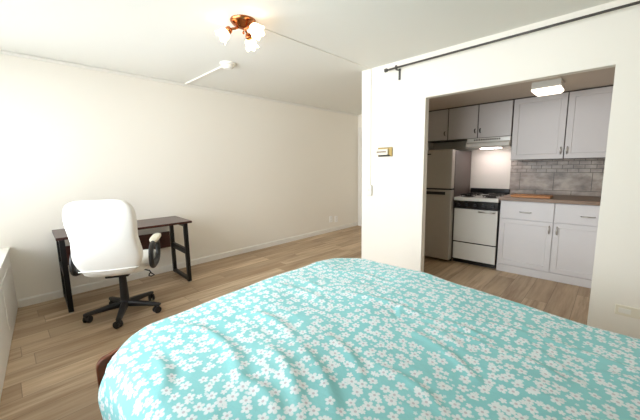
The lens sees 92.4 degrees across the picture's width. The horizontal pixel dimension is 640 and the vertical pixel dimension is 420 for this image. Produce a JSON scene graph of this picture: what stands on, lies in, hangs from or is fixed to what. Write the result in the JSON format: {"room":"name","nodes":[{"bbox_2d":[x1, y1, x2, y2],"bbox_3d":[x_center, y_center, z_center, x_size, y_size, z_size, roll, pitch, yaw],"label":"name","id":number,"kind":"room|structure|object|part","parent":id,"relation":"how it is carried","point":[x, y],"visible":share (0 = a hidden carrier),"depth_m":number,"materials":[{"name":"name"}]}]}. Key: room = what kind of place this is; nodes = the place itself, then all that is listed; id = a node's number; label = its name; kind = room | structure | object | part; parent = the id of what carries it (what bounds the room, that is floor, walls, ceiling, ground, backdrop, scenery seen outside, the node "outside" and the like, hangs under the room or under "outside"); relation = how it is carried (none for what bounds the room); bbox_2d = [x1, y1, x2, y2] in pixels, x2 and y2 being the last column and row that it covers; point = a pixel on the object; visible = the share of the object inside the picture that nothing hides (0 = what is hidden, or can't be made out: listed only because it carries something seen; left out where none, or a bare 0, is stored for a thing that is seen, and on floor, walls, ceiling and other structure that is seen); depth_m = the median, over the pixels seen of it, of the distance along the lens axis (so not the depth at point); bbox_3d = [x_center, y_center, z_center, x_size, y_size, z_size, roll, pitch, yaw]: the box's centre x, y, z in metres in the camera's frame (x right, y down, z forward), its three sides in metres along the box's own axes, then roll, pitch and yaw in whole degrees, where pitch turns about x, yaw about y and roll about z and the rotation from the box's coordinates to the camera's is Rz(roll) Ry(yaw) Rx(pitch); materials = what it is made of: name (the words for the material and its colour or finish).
{"room":"studio apartment","nodes":[
{"label":"studio apartment","id":0,"kind":"room"},
{"bbox_2d":[0,54,357,307],"bbox_3d":[-1.320,-0.511,4.604,0.120,2.400,6.490,7,11,43],"label":"wall","id":1,"kind":"structure","parent":0,"point":[245,171],"depth_m":3.81,"materials":[{"name":"white paint"}]},
{"bbox_2d":[0,50,358,115],"bbox_3d":[-1.178,-1.695,4.505,0.022,0.031,5.770,7,11,43],"label":"trim","id":2,"kind":"structure","parent":1,"relation":"attached to","point":[1,51],"depth_m":3.58,"materials":[{"name":"paint"}]},
{"bbox_2d":[18,222,357,307],"bbox_3d":[-1.038,0.607,4.940,0.013,0.081,5.470,7,11,43],"label":"baseboard","id":3,"kind":"structure","parent":1,"relation":"attached to","point":[53,295],"depth_m":3.93,"materials":[{"name":"paint"}]},
{"bbox_2d":[0,225,590,419],"bbox_3d":[0.511,0.938,3.052,5.300,0.100,6.490,7,11,43],"label":"floor","id":4,"kind":"structure","parent":0,"point":[50,374],"depth_m":2.90,"materials":[{"name":"laminate"}]},
{"bbox_2d":[0,247,17,399],"bbox_3d":[-1.746,0.850,1.396,3.896,0.605,0.616,7,11,43],"label":"radiator cover","id":5,"kind":"object","parent":4,"relation":"on","point":[8,301],"visible":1,"depth_m":2.37,"materials":[{"name":"paint"}]},
{"bbox_3d":[-1.617,0.841,1.475,0.004,0.360,3.490,-8,11,-41],"label":"panel","id":6,"kind":"part","parent":5,"relation":"part of","materials":[{"name":"paint"}]},
{"bbox_2d":[96,345,121,419],"bbox_3d":[0.371,0.666,1.220,2.210,0.950,1.695,7,11,43],"label":"frame","id":7,"kind":"object","parent":4,"relation":"on","point":[101,365],"visible":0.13,"depth_m":1.38,"materials":[{"name":"brown wood"}]},
{"bbox_3d":[0.378,0.773,1.241,2.040,0.216,1.510,7,11,43],"label":"mattress","id":8,"kind":"object","parent":7,"relation":"on","visible":0},
{"bbox_2d":[98,258,639,419],"bbox_3d":[0.376,0.738,1.231,2.074,0.479,1.779,7,11,43],"label":"duvet","id":9,"kind":"object","parent":8,"relation":"on","point":[335,338],"visible":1,"depth_m":1.17,"materials":[{"name":"fabric"}]},
{"bbox_2d":[62,199,161,328],"bbox_3d":[-1.778,0.424,2.696,0.655,1.092,0.744,-4,8,-18],"label":"office chair","id":10,"kind":"object","parent":4,"relation":"on","point":[103,237],"visible":1,"depth_m":2.41,"materials":[{"name":"white plastic"}]},
{"bbox_3d":[-2.034,0.420,2.657,0.109,0.246,0.378,-4,8,-18],"label":"armrest","id":11,"kind":"part","parent":10,"relation":"part of","materials":[{"name":"black plastic"}]},
{"bbox_3d":[-1.931,0.876,2.727,0.284,0.059,0.060,-7,10,-38],"label":"leg","id":12,"kind":"part","parent":10,"relation":"part of","materials":[{"name":"black plastic"}]},
{"bbox_3d":[-1.705,0.228,2.431,0.474,0.632,0.245,-4,8,-18],"label":"backrest","id":13,"kind":"part","parent":10,"relation":"part of","materials":[{"name":"white leather"}]},
{"bbox_3d":[-1.938,0.849,2.927,0.284,0.059,0.060,4,10,34],"label":"leg","id":14,"kind":"part","parent":10,"relation":"part of","materials":[{"name":"black plastic"}]},
{"bbox_3d":[-1.811,0.477,2.807,0.530,0.127,0.524,-4,8,-18],"label":"seat","id":15,"kind":"part","parent":10,"relation":"part of","materials":[{"name":"white leather"}]},
{"bbox_3d":[-1.731,0.881,2.674,0.060,0.059,0.284,-4,9,-22],"label":"leg","id":16,"kind":"part","parent":10,"relation":"part of","materials":[{"name":"black plastic"}]},
{"bbox_3d":[-1.749,0.836,2.996,0.060,0.059,0.284,1,8,16],"label":"leg","id":17,"kind":"part","parent":10,"relation":"part of","materials":[{"name":"black plastic"}]},
{"bbox_3d":[-1.624,0.856,2.838,0.284,0.059,0.060,-1,8,-2],"label":"leg","id":18,"kind":"part","parent":10,"relation":"part of","materials":[{"name":"black plastic"}]},
{"bbox_3d":[-1.551,0.390,2.813,0.109,0.246,0.378,-4,8,-18],"label":"armrest","id":19,"kind":"part","parent":10,"relation":"part of","materials":[{"name":"black plastic"}]},
{"bbox_2d":[52,216,191,313],"bbox_3d":[-2.095,0.521,3.378,1.200,0.722,0.550,-8,11,-43],"label":"desk","id":20,"kind":"object","parent":4,"relation":"on","point":[60,235],"visible":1,"depth_m":3.51,"materials":[{"name":"brown wood"}]},
{"bbox_3d":[-2.495,0.588,2.993,0.040,0.685,0.525,-8,11,-43],"label":"leg frame","id":21,"kind":"part","parent":20,"relation":"part of","materials":[{"name":"black metal"}]},
{"bbox_3d":[-2.257,0.419,3.522,1.012,0.200,0.016,-8,11,-43],"label":"modesty panel","id":22,"kind":"part","parent":20,"relation":"part of","materials":[{"name":"brown wood"}]},
{"bbox_3d":[-1.706,0.471,3.735,0.040,0.685,0.525,-8,11,-43],"label":"leg frame","id":23,"kind":"part","parent":20,"relation":"part of","materials":[{"name":"black metal"}]},
{"bbox_2d":[424,149,471,260],"bbox_3d":[1.743,-0.093,4.466,0.576,1.508,0.718,7,11,43],"label":"refrigerator","id":24,"kind":"object","parent":4,"relation":"on","point":[448,170],"visible":0.59,"depth_m":4.13,"materials":[{"name":"metal"}]},
{"bbox_3d":[1.478,-0.238,4.202,0.471,0.040,0.008,7,11,43],"label":"handle","id":25,"kind":"part","parent":24,"relation":"part of","materials":[{"name":"black plastic"}]},
{"bbox_3d":[1.538,0.181,4.284,0.576,0.942,0.098,7,11,43],"label":"fridge door","id":26,"kind":"part","parent":24,"relation":"part of","materials":[{"name":"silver metal"}]},
{"bbox_3d":[1.526,-0.555,4.181,0.576,0.506,0.098,7,11,43],"label":"freezer door","id":27,"kind":"part","parent":24,"relation":"part of","materials":[{"name":"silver metal"}]},
{"bbox_2d":[452,188,509,268],"bbox_3d":[2.183,0.214,4.152,0.528,0.972,0.677,7,11,43],"label":"stove","id":28,"kind":"object","parent":4,"relation":"on","point":[477,212],"visible":0.94,"depth_m":3.94,"materials":[{"name":"white metal"}]},
{"bbox_3d":[1.996,0.553,3.998,0.516,0.226,0.026,7,11,43],"label":"drawer","id":29,"kind":"part","parent":28,"relation":"part of","materials":[{"name":"white metal"}]},
{"bbox_3d":[2.031,0.692,4.052,0.520,0.050,0.045,7,11,43],"label":"kick plate","id":30,"kind":"part","parent":28,"relation":"part of","materials":[{"name":"metal"}]},
{"bbox_3d":[1.990,0.211,3.950,0.516,0.436,0.029,7,11,43],"label":"oven door","id":31,"kind":"part","parent":28,"relation":"part of","materials":[{"name":"white metal"}]},
{"bbox_3d":[1.983,-0.061,3.910,0.520,0.102,0.034,7,11,43],"label":"control panel","id":32,"kind":"part","parent":28,"relation":"part of","materials":[{"name":"black ceramic"}]},
{"bbox_2d":[454,194,502,202],"bbox_3d":[2.171,-0.164,4.094,0.524,0.044,0.610,7,11,43],"label":"cooktop","id":33,"kind":"object","parent":28,"relation":"in","point":[464,198],"depth_m":3.93,"materials":[{"name":"white metal"}]},
{"bbox_3d":[2.394,0.277,4.000,0.004,0.802,0.616,7,11,43],"label":"trim","id":34,"kind":"part","parent":28,"relation":"part of","materials":[{"name":"metal"}]},
{"bbox_2d":[496,200,599,287],"bbox_3d":[2.777,0.328,3.608,1.071,0.878,0.658,7,11,43],"label":"base cabinet","id":35,"kind":"object","parent":4,"relation":"on","point":[556,242],"visible":0.87,"depth_m":3.42,"materials":[{"name":"paint"}]},
{"bbox_3d":[2.385,0.398,3.598,0.521,0.559,0.018,7,11,43],"label":"door","id":36,"kind":"part","parent":35,"relation":"part of","materials":[{"name":"paint"}]},
{"bbox_3d":[2.378,0.011,3.544,0.521,0.207,0.018,7,11,43],"label":"drawer","id":37,"kind":"part","parent":35,"relation":"part of","materials":[{"name":"paint"}]},
{"bbox_2d":[499,193,600,205],"bbox_3d":[2.768,-0.129,3.545,1.078,0.040,0.646,7,11,43],"label":"countertop","id":38,"kind":"structure","parent":35,"relation":"on","point":[563,199],"depth_m":3.40,"materials":[{"name":"beige stone"}]},
{"bbox_2d":[511,194,552,198],"bbox_3d":[2.473,-0.163,3.587,0.380,0.024,0.225,7,11,43],"label":"cutting board","id":39,"kind":"object","parent":38,"relation":"on","point":[513,195],"visible":1,"depth_m":3.53,"materials":[{"name":"brown wood"}]},
{"bbox_3d":[2.771,0.443,3.230,0.532,0.559,0.018,7,11,43],"label":"door","id":40,"kind":"part","parent":35,"relation":"part of","materials":[{"name":"paint"}]},
{"bbox_3d":[2.765,0.056,3.176,0.532,0.207,0.018,7,11,43],"label":"drawer","id":41,"kind":"part","parent":35,"relation":"part of","materials":[{"name":"paint"}]},
{"bbox_2d":[0,0,615,114],"bbox_3d":[0.469,-1.538,2.705,5.300,0.100,6.490,7,11,43],"label":"ceiling","id":42,"kind":"structure","parent":0,"point":[171,40],"depth_m":2.52,"materials":[{"name":"paint"}]},
{"bbox_2d":[185,66,221,84],"bbox_3d":[-1.371,-1.573,3.597,0.964,0.014,0.024,7,11,43],"label":"cable raceway","id":43,"kind":"object","parent":42,"relation":"attached to","point":[220,67],"visible":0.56,"depth_m":3.56,"materials":[{"name":"white plastic"}]},
{"bbox_2d":[220,61,235,69],"bbox_3d":[-0.964,-1.504,3.212,0.160,0.058,0.160,7,11,43],"label":"smoke detector","id":44,"kind":"object","parent":42,"relation":"attached to","point":[227,65],"visible":1,"depth_m":3.17,"materials":[{"name":"white plastic"}]},
{"bbox_2d":[215,14,264,51],"bbox_3d":[-0.551,-1.325,2.279,0.356,0.168,0.369,7,11,43],"label":"ceiling light","id":45,"kind":"object","parent":42,"relation":"attached to","point":[243,22],"visible":1,"depth_m":2.25,"materials":[{"name":"white glass"}]},
{"bbox_3d":[-0.729,-1.291,2.276,0.109,0.107,0.111,7,11,43],"label":"lamp shade","id":46,"kind":"part","parent":45,"relation":"part of","materials":[{"name":"white glass"}]},
{"bbox_3d":[-0.652,-1.340,2.283,0.107,0.063,0.052,-2,8,-10],"label":"arm","id":47,"kind":"part","parent":45,"relation":"part of","materials":[{"name":"orange metal"}]},
{"bbox_3d":[-0.561,-1.354,2.375,0.052,0.063,0.107,0,8,9],"label":"arm","id":48,"kind":"part","parent":45,"relation":"part of","materials":[{"name":"orange metal"}]},
{"bbox_3d":[-0.549,-1.320,2.459,0.109,0.107,0.112,7,11,43],"label":"lamp shade","id":49,"kind":"part","parent":45,"relation":"part of","materials":[{"name":"white glass"}]},
{"bbox_3d":[-0.467,-1.300,2.210,0.055,0.054,0.044,7,11,43],"label":"bulb","id":50,"kind":"part","parent":45,"relation":"part of","materials":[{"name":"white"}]},
{"bbox_3d":[-0.455,-1.286,2.204,0.107,0.107,0.114,7,11,43],"label":"lamp shade","id":51,"kind":"part","parent":45,"relation":"part of","materials":[{"name":"white glass"}]},
{"bbox_2d":[263,29,369,68],"bbox_3d":[0.028,-1.504,2.908,0.014,0.008,1.541,7,11,43],"label":"cable raceway","id":52,"kind":"object","parent":42,"relation":"attached to","point":[263,29],"visible":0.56,"depth_m":2.80,"materials":[{"name":"white plastic"}]},
{"bbox_2d":[358,114,361,127],"bbox_3d":[1.549,-0.773,6.132,1.875,2.400,0.120,7,11,43],"label":"wall","id":53,"kind":"structure","parent":0,"point":[359,116],"depth_m":6.55,"materials":[{"name":"white paint"}]},
{"bbox_2d":[358,127,361,225],"bbox_3d":[1.196,-0.657,6.317,1.070,2.130,0.129,7,11,43],"label":"door","id":54,"kind":"structure","parent":53,"relation":"in","point":[359,128],"depth_m":6.66,"materials":[{"name":"paint"}]},
{"bbox_2d":[428,143,432,149],"bbox_3d":[1.410,-0.553,4.572,0.105,2.400,2.345,7,11,43],"label":"wall","id":55,"kind":"structure","parent":0,"point":[430,145],"depth_m":4.76,"materials":[{"name":"white paint"}]},
{"bbox_2d":[428,108,456,142],"bbox_3d":[1.770,-1.230,4.524,0.360,0.438,0.401,7,11,43],"label":"upper cabinet","id":56,"kind":"object","parent":55,"relation":"attached to","point":[438,122],"visible":0.7,"depth_m":4.38,"materials":[{"name":"paint"}]},
{"bbox_3d":[1.660,-1.206,4.412,0.351,0.418,0.018,7,11,43],"label":"door","id":57,"kind":"part","parent":56,"relation":"part of","materials":[{"name":"paint"}]},
{"bbox_2d":[362,0,639,338],"bbox_3d":[1.624,-0.295,2.704,3.025,2.400,0.080,7,11,43],"label":"wall partition","id":58,"kind":"structure","parent":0,"point":[393,217],"depth_m":2.51,"materials":[{"name":"white paint"}]},
{"bbox_2d":[367,185,371,195],"bbox_3d":[0.583,-0.234,3.636,0.064,0.125,0.046,7,11,43],"label":"light switch","id":59,"kind":"object","parent":58,"relation":"attached to","point":[369,187],"visible":1,"depth_m":3.62,"materials":[{"name":"white plastic"}]},
{"bbox_2d":[376,147,392,156],"bbox_3d":[0.719,-0.650,3.439,0.190,0.100,0.046,7,11,43],"label":"thermostat","id":60,"kind":"object","parent":58,"relation":"attached to","point":[386,151],"visible":1,"depth_m":3.42,"materials":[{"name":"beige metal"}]},
{"bbox_2d":[384,1,639,79],"bbox_3d":[1.663,-1.336,2.378,2.653,0.140,0.097,7,11,43],"label":"curtain rod","id":61,"kind":"object","parent":58,"relation":"attached to","point":[396,67],"visible":1,"depth_m":2.42,"materials":[{"name":"brown metal"}]},
{"bbox_2d":[615,304,639,318],"bbox_3d":[2.223,0.732,2.220,0.128,0.076,0.010,7,11,43],"label":"wall outlet","id":62,"kind":"object","parent":58,"relation":"attached to","point":[623,310],"visible":1,"depth_m":2.21,"materials":[{"name":"beige plastic"}]},
{"bbox_2d":[618,308,630,314],"bbox_3d":[2.210,0.733,2.227,0.064,0.036,0.003,7,11,43],"label":"socket","id":63,"kind":"object","parent":62,"relation":"attached to","point":[621,311],"depth_m":2.23,"materials":[{"name":"white plastic"}]},
{"bbox_2d":[433,141,604,195],"bbox_3d":[2.618,-0.516,4.161,2.210,2.400,0.108,7,11,43],"label":"wall","id":64,"kind":"structure","parent":0,"point":[581,177],"depth_m":3.97,"materials":[{"name":"tile"}]},
{"bbox_2d":[448,99,514,141],"bbox_3d":[2.183,-1.181,4.130,0.778,0.438,0.401,7,11,43],"label":"upper cabinet","id":65,"kind":"object","parent":64,"relation":"attached to","point":[490,119],"visible":0.92,"depth_m":3.98,"materials":[{"name":"paint"}]},
{"bbox_3d":[1.933,-1.174,4.151,0.378,0.418,0.018,7,11,43],"label":"door","id":66,"kind":"part","parent":65,"relation":"part of","materials":[{"name":"paint"}]},
{"bbox_2d":[466,136,511,149],"bbox_3d":[2.269,-0.880,4.060,0.504,0.134,0.447,7,11,43],"label":"range hood","id":67,"kind":"object","parent":65,"relation":"attached to","point":[505,141],"visible":0.92,"depth_m":3.92,"materials":[{"name":"white metal"}]},
{"bbox_2d":[474,138,499,140],"bbox_3d":[2.141,-0.907,3.941,0.308,0.020,0.003,7,11,43],"label":"vent grille","id":68,"kind":"object","parent":67,"relation":"attached to","point":[476,139],"depth_m":3.94,"materials":[{"name":"white metal"}]},
{"bbox_3d":[2.214,-1.142,3.884,0.378,0.418,0.018,7,11,43],"label":"door","id":69,"kind":"part","parent":65,"relation":"part of","materials":[{"name":"paint"}]},
{"bbox_2d":[511,85,612,159],"bbox_3d":[2.851,-0.957,3.516,1.054,0.734,0.401,7,11,43],"label":"upper cabinet","id":70,"kind":"object","parent":64,"relation":"attached to","point":[574,124],"visible":0.84,"depth_m":3.42,"materials":[{"name":"paint"}]},
{"bbox_3d":[2.548,-0.957,3.588,0.508,0.714,0.018,7,11,43],"label":"door","id":71,"kind":"part","parent":70,"relation":"part of","materials":[{"name":"paint"}]},
{"bbox_3d":[2.929,-0.912,3.225,0.526,0.714,0.018,7,11,43],"label":"door","id":72,"kind":"part","parent":70,"relation":"part of","materials":[{"name":"paint"}]},
{"bbox_2d":[429,67,614,110],"bbox_3d":[1.994,-1.349,3.404,2.210,0.100,1.665,7,11,43],"label":"ceiling","id":73,"kind":"structure","parent":0,"point":[602,77],"depth_m":3.30,"materials":[{"name":"paint"}]},
{"bbox_2d":[531,78,564,95],"bbox_3d":[2.228,-1.195,3.001,0.232,0.100,0.230,7,11,43],"label":"kitchen ceiling light","id":74,"kind":"object","parent":73,"relation":"attached to","point":[553,86],"visible":1,"depth_m":2.94,"materials":[{"name":"white plastic"}]},
{"bbox_2d":[531,85,563,95],"bbox_3d":[2.228,-1.162,3.005,0.232,0.034,0.230,7,11,43],"label":"diffuser","id":75,"kind":"object","parent":74,"relation":"attached to","point":[542,90],"depth_m":2.95,"materials":[{"name":"white plastic"}]}
]}

